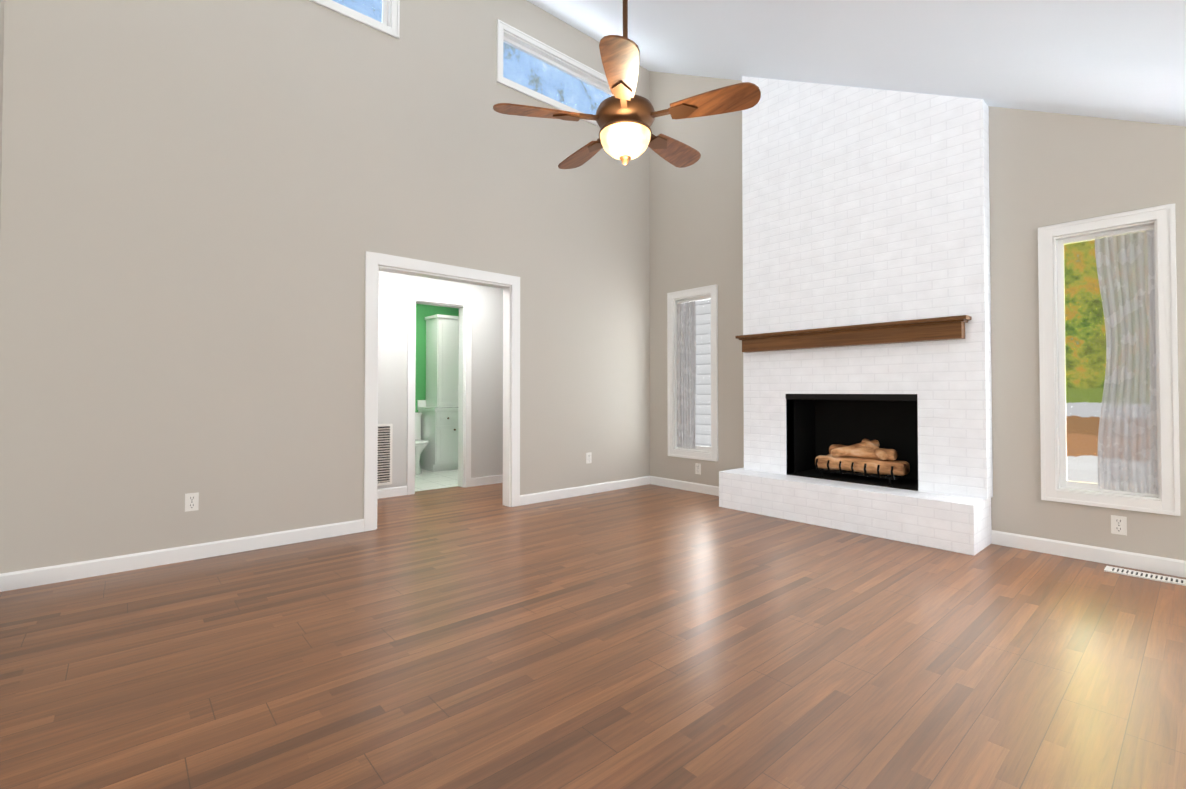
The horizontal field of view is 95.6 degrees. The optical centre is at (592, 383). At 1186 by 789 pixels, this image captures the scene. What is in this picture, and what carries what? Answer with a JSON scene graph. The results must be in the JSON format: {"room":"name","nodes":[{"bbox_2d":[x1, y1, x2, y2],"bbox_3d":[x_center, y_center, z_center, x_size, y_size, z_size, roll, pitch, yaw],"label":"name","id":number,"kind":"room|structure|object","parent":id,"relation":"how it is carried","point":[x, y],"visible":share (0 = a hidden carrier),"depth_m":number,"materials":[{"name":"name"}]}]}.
{"room":"living room","nodes":[
{"label":"living room","id":0,"kind":"room"},
{"bbox_2d":[0,0,4,233],"bbox_3d":[-1.745,-1.369,1.155,0.120,4.930,4.610,1,-1,-41],"label":"wall","id":1,"kind":"structure","parent":0,"point":[1,49],"depth_m":2.90,"materials":[{"name":"beige paint"}]},
{"bbox_2d":[0,573,3,591],"bbox_3d":[-1.747,1.050,1.222,0.014,0.095,4.450,1,-1,-41],"label":"baseboard","id":2,"kind":"structure","parent":1,"relation":"attached to","point":[1,575],"depth_m":2.90,"materials":[{"name":"white paint"}]},
{"bbox_2d":[0,0,649,573],"bbox_3d":[-1.315,-1.314,4.677,5.410,4.930,0.120,1,-1,-41],"label":"wall","id":3,"kind":"structure","parent":0,"point":[206,204],"depth_m":3.71,"materials":[{"name":"beige paint"}]},
{"bbox_2d":[4,519,363,590],"bbox_3d":[-2.481,1.086,3.528,1.890,0.095,0.014,1,-1,-41],"label":"baseboard","id":4,"kind":"structure","parent":3,"relation":"attached to","point":[141,560],"depth_m":3.36,"materials":[{"name":"white paint"}]},
{"bbox_2d":[185,492,198,511],"bbox_3d":[-2.577,0.762,3.452,0.070,0.114,0.008,1,-1,-41],"label":"outlet","id":5,"kind":"object","parent":3,"relation":"attached to","point":[191,501],"visible":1,"depth_m":3.45,"materials":[{"name":"white plastic"}]},
{"bbox_2d":[309,0,399,38],"bbox_3d":[-2.280,-3.102,3.841,1.763,0.584,0.146,1,-1,-41],"label":"clerestory window","id":6,"kind":"structure","parent":3,"relation":"in","point":[389,24],"depth_m":4.29,"materials":[{"name":"white paint"}]},
{"bbox_2d":[364,251,519,531],"bbox_3d":[-1.279,0.066,4.686,1.425,2.176,0.160,1,-1,-41],"label":"door frame","id":7,"kind":"structure","parent":3,"relation":"attached to","point":[509,285],"depth_m":4.60,"materials":[{"name":"white paint"}]},
{"bbox_2d":[497,19,613,126],"bbox_3d":[-0.264,-3.075,5.607,1.763,0.584,0.146,1,-1,-41],"label":"clerestory window","id":8,"kind":"structure","parent":3,"relation":"in","point":[525,43],"depth_m":5.37,"materials":[{"name":"white paint"}]},
{"bbox_2d":[520,476,651,505],"bbox_3d":[-0.013,1.119,5.691,1.825,0.095,0.014,1,-1,-41],"label":"baseboard","id":9,"kind":"structure","parent":3,"relation":"attached to","point":[538,497],"depth_m":5.60,"materials":[{"name":"white paint"}]},
{"bbox_2d":[586,452,591,463],"bbox_3d":[-0.042,0.787,5.673,0.070,0.114,0.008,1,-1,-41],"label":"outlet","id":10,"kind":"object","parent":3,"relation":"attached to","point":[588,457],"visible":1,"depth_m":5.67,"materials":[{"name":"white plastic"}]},
{"bbox_2d":[415,469,457,490],"bbox_3d":[-2.111,1.235,6.858,2.640,0.100,1.830,1,-1,-41],"label":"floor","id":11,"kind":"structure","parent":0,"point":[426,480],"depth_m":6.60,"materials":[{"name":"white tile"}]},
{"bbox_2d":[415,412,428,474],"bbox_3d":[-2.441,0.795,7.166,0.460,0.790,0.692,1,-1,-41],"label":"toilet","id":12,"kind":"object","parent":11,"relation":"on","point":[420,445],"visible":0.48,"depth_m":7.05,"materials":[{"name":"white ceramic"}]},
{"bbox_2d":[417,314,458,471],"bbox_3d":[-1.911,0.128,7.704,1.002,2.140,0.602,1,-1,-41],"label":"vanity cabinet","id":13,"kind":"object","parent":11,"relation":"on","point":[437,408],"visible":0.35,"depth_m":7.42,"materials":[{"name":"white painted wood"},{"name":"bronze"}]},
{"bbox_2d":[415,304,458,411],"bbox_3d":[-2.674,-0.025,7.521,2.640,2.440,0.120,1,-1,-41],"label":"wall","id":14,"kind":"structure","parent":0,"point":[423,311],"depth_m":7.65,"materials":[{"name":"green paint"}]},
{"bbox_2d":[377,271,502,488],"bbox_3d":[-1.893,-0.052,5.772,4.810,2.440,0.120,1,-1,-41],"label":"wall","id":15,"kind":"structure","parent":0,"point":[486,391],"depth_m":6.02,"materials":[{"name":"paint"}]},
{"bbox_2d":[377,424,392,485],"bbox_3d":[-2.229,0.722,5.378,0.440,0.620,0.012,1,-1,-41],"label":"air vent","id":16,"kind":"object","parent":15,"relation":"in","point":[385,435],"visible":0.31,"depth_m":5.47,"materials":[{"name":"white metal"}]},
{"bbox_2d":[377,486,406,498],"bbox_3d":[-2.757,1.107,4.908,2.155,0.095,0.014,1,-1,-41],"label":"baseboard","id":17,"kind":"structure","parent":15,"relation":"attached to","point":[402,490],"depth_m":5.51,"materials":[{"name":"white paint"}]},
{"bbox_2d":[407,292,471,494],"bbox_3d":[-1.706,0.108,5.921,0.740,2.131,0.140,1,-1,-41],"label":"door frame","id":18,"kind":"structure","parent":15,"relation":"attached to","point":[465,361],"depth_m":6.06,"materials":[{"name":"white paint"}]},
{"bbox_2d":[471,474,502,486],"bbox_3d":[-0.760,1.134,6.658,1.675,0.095,0.014,1,-1,-41],"label":"baseboard","id":19,"kind":"structure","parent":15,"relation":"attached to","point":[478,481],"depth_m":6.23,"materials":[{"name":"white paint"}]},
{"bbox_2d":[0,483,1185,788],"bbox_3d":[-0.171,1.181,3.333,5.570,0.100,6.030,1,-1,-41],"label":"floor","id":20,"kind":"structure","parent":0,"point":[630,637],"depth_m":2.15,"materials":[{"name":"brown wood"}]},
{"bbox_2d":[719,76,992,555],"bbox_3d":[2.171,-0.927,4.600,0.860,4.155,2.022,1,-1,-41],"label":"fireplace","id":21,"kind":"object","parent":20,"relation":"on","point":[865,337],"visible":1,"depth_m":4.36,"materials":[{"name":"brick"}]},
{"bbox_2d":[1104,566,1185,585],"bbox_3d":[3.235,1.123,3.134,0.120,0.008,0.360,1,-1,-41],"label":"floor vent","id":22,"kind":"object","parent":20,"relation":"in","point":[1156,577],"visible":0.98,"depth_m":3.13,"materials":[{"name":"white plastic"}]},
{"bbox_2d":[527,0,1185,126],"bbox_3d":[0.205,-2.641,2.963,5.410,2.657,4.730,1,-1,-41],"label":"ceiling","id":23,"kind":"structure","parent":0,"point":[1118,59],"depth_m":3.31,"materials":[{"name":"white paint"}]},
{"bbox_2d":[493,0,760,168],"bbox_3d":[0.171,-1.787,2.708,1.215,1.414,1.226,1,-1,-41],"label":"ceiling fan","id":24,"kind":"object","parent":23,"relation":"hanging from","point":[624,117],"visible":1,"depth_m":2.55,"materials":[{"name":"brown wood"}]},
{"bbox_2d":[649,71,1185,560],"bbox_3d":[2.233,-1.315,4.641,0.120,4.930,4.610,1,-1,-41],"label":"wall","id":25,"kind":"structure","parent":0,"point":[1045,169],"depth_m":3.75,"materials":[{"name":"beige paint"}]},
{"bbox_2d":[652,476,718,495],"bbox_3d":[1.099,1.121,5.797,0.014,0.095,1.240,1,-1,-41],"label":"baseboard","id":26,"kind":"structure","parent":25,"relation":"attached to","point":[678,484],"depth_m":5.87,"materials":[{"name":"white paint"}]},
{"bbox_2d":[667,285,717,461],"bbox_3d":[1.117,-0.105,5.877,0.146,1.844,0.672,1,-1,-41],"label":"window","id":27,"kind":"structure","parent":25,"relation":"in","point":[700,452],"depth_m":5.86,"materials":[{"name":"white paint"}]},
{"bbox_2d":[676,299,695,448],"bbox_3d":[1.031,-0.104,5.952,0.024,1.630,0.264,1,-1,-41],"label":"sheer curtain","id":28,"kind":"object","parent":27,"relation":"hanging from","point":[686,367],"visible":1,"depth_m":5.95,"materials":[{"name":"white fabric"}]},
{"bbox_2d":[695,463,700,474],"bbox_3d":[1.127,0.918,5.771,0.008,0.114,0.070,1,-1,-41],"label":"outlet","id":29,"kind":"object","parent":25,"relation":"attached to","point":[697,468],"visible":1,"depth_m":5.77,"materials":[{"name":"white plastic"}]},
{"bbox_2d":[991,530,1185,577],"bbox_3d":[3.214,1.084,3.383,0.014,0.095,1.160,1,-1,-41],"label":"baseboard","id":30,"kind":"structure","parent":25,"relation":"attached to","point":[1175,567],"depth_m":3.41,"materials":[{"name":"white paint"}]},
{"bbox_2d":[1038,203,1180,515],"bbox_3d":[3.266,-0.138,3.425,0.146,1.834,0.632,1,-1,-41],"label":"window","id":31,"kind":"structure","parent":25,"relation":"in","point":[1059,486],"depth_m":3.44,"materials":[{"name":"white paint"}]},
{"bbox_2d":[1094,227,1157,493],"bbox_3d":[3.314,-0.140,3.347,0.024,1.620,0.264,1,-1,-41],"label":"sheer curtain","id":32,"kind":"object","parent":31,"relation":"hanging from","point":[1127,446],"visible":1,"depth_m":3.34,"materials":[{"name":"white fabric"}]},
{"bbox_2d":[1111,515,1126,535],"bbox_3d":[3.263,0.880,3.335,0.008,0.114,0.070,1,-1,-41],"label":"outlet","id":33,"kind":"object","parent":25,"relation":"attached to","point":[1119,525],"visible":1,"depth_m":3.33,"materials":[{"name":"white plastic"}]},
{"label":"outside","id":34,"kind":"structure","parent":0,"visible":0},
{"bbox_2d":[333,0,610,114],"bbox_3d":[-2.017,-4.626,6.160,14.000,6.400,0.001,1,-1,-41],"label":"sky","id":35,"kind":"structure","parent":34,"point":[530,77],"depth_m":7.30,"materials":[{"name":"blue"}]},
{"bbox_2d":[695,299,710,446],"bbox_3d":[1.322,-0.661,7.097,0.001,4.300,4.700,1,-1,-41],"label":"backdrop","id":36,"kind":"structure","parent":34,"point":[704,315],"depth_m":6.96,"materials":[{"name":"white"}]},
{"bbox_2d":[1064,240,1105,482],"bbox_3d":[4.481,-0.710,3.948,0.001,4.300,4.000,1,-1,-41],"label":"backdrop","id":37,"kind":"structure","parent":34,"point":[1073,286],"depth_m":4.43,"materials":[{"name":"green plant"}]}
]}

